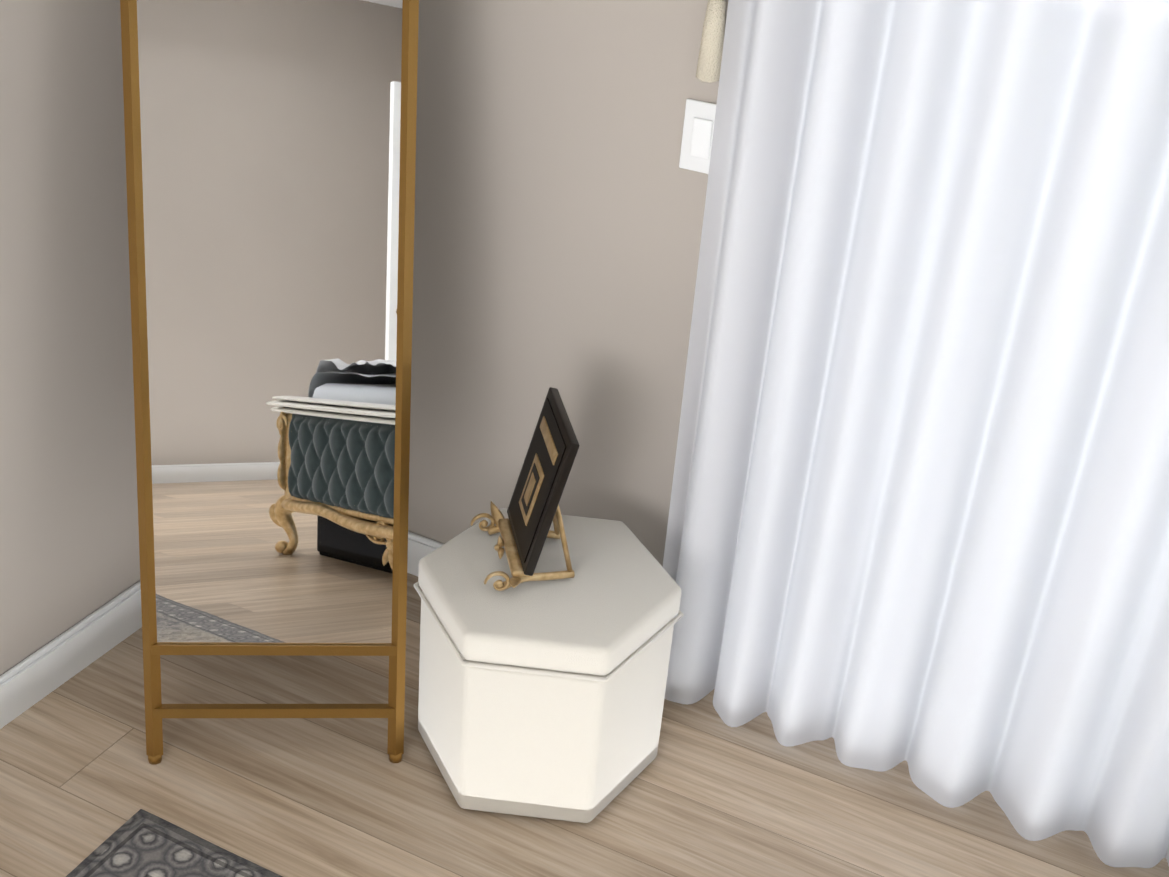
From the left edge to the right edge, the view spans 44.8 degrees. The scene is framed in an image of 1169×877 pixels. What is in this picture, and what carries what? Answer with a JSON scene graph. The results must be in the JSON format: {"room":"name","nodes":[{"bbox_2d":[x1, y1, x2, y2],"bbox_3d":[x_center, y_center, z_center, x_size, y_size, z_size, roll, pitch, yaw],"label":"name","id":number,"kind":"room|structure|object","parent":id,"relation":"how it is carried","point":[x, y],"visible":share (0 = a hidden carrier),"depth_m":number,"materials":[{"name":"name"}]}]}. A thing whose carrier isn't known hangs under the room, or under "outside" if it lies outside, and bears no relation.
{"room":"bedroom","nodes":[
{"label":"bedroom","id":0,"kind":"room"},
{"bbox_2d":[0,0,139,675],"bbox_3d":[-1.925,0.091,0.326,0.160,2.740,5.642,17,31,21],"label":"wall","id":1,"kind":"structure","parent":0,"point":[69,544],"depth_m":2.43,"materials":[{"name":"paint"}]},
{"bbox_2d":[0,581,141,728],"bbox_3d":[-1.948,1.271,0.927,0.014,0.097,5.642,17,31,21],"label":"baseboard","id":2,"kind":"structure","parent":1,"relation":"attached to","point":[45,670],"depth_m":2.66,"materials":[{"name":"white wood"}]},
{"bbox_2d":[408,0,727,566],"bbox_3d":[1.145,-0.517,1.925,3.805,2.740,0.160,17,31,21],"label":"wall","id":3,"kind":"structure","parent":0,"point":[560,196],"depth_m":2.59,"materials":[{"name":"paint"}]},
{"bbox_2d":[407,531,442,575],"bbox_3d":[-0.230,0.290,2.992,0.970,0.097,0.014,17,31,21],"label":"baseboard","id":4,"kind":"structure","parent":3,"relation":"attached to","point":[419,546],"depth_m":3.03,"materials":[{"name":"white wood"}]},
{"bbox_2d":[679,99,715,173],"bbox_3d":[0.195,-0.500,2.358,0.072,0.118,0.013,17,31,21],"label":"light switch","id":5,"kind":"object","parent":3,"relation":"attached to","point":[697,135],"visible":0.73,"depth_m":2.36,"materials":[{"name":"white plastic"}]},
{"bbox_2d":[696,0,725,82],"bbox_3d":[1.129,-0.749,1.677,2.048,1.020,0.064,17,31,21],"label":"wall lamp","id":6,"kind":"object","parent":3,"relation":"attached to","point":[710,58],"visible":0.98,"depth_m":2.23,"materials":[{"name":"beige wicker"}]},
{"bbox_2d":[0,573,1168,876],"bbox_3d":[-0.268,1.880,0.285,4.125,0.100,5.962,17,31,21],"label":"floor","id":7,"kind":"structure","parent":0,"point":[706,791],"depth_m":2.48,"materials":[{"name":"brown wood"}]},
{"bbox_2d":[66,809,282,876],"bbox_3d":[-1.008,1.175,1.344,0.607,0.008,2.350,17,31,21],"label":"rug","id":8,"kind":"object","parent":7,"relation":"on","point":[141,843],"visible":1,"depth_m":2.30,"materials":[{"name":"grey fabric"}]},
{"bbox_2d":[120,0,418,764],"bbox_3d":[-0.514,-0.260,2.389,0.449,1.593,0.580,1,29,-7],"label":"mirror","id":9,"kind":"object","parent":7,"relation":"on","point":[270,149],"visible":1,"depth_m":2.31,"materials":[{"name":"gold metal"}]},
{"bbox_2d":[414,508,683,822],"bbox_3d":[-0.073,0.396,2.519,0.436,0.381,0.466,17,31,21],"label":"ottoman","id":10,"kind":"object","parent":7,"relation":"on","point":[542,699],"visible":0.94,"depth_m":2.38,"materials":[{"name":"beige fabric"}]},
{"bbox_2d":[470,387,579,590],"bbox_3d":[-0.105,0.087,2.377,0.228,0.284,0.245,17,31,21],"label":"book","id":11,"kind":"object","parent":10,"relation":"on","point":[533,513],"visible":0.98,"depth_m":2.36,"materials":[{"name":"black metal"}]},
{"bbox_2d":[663,0,1168,867],"bbox_3d":[1.065,-0.214,1.915,1.947,2.183,0.097,17,31,21],"label":"sheer curtain","id":12,"kind":"object","parent":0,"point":[919,512],"visible":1,"depth_m":2.27,"materials":[{"name":"white fabric"}]}
]}

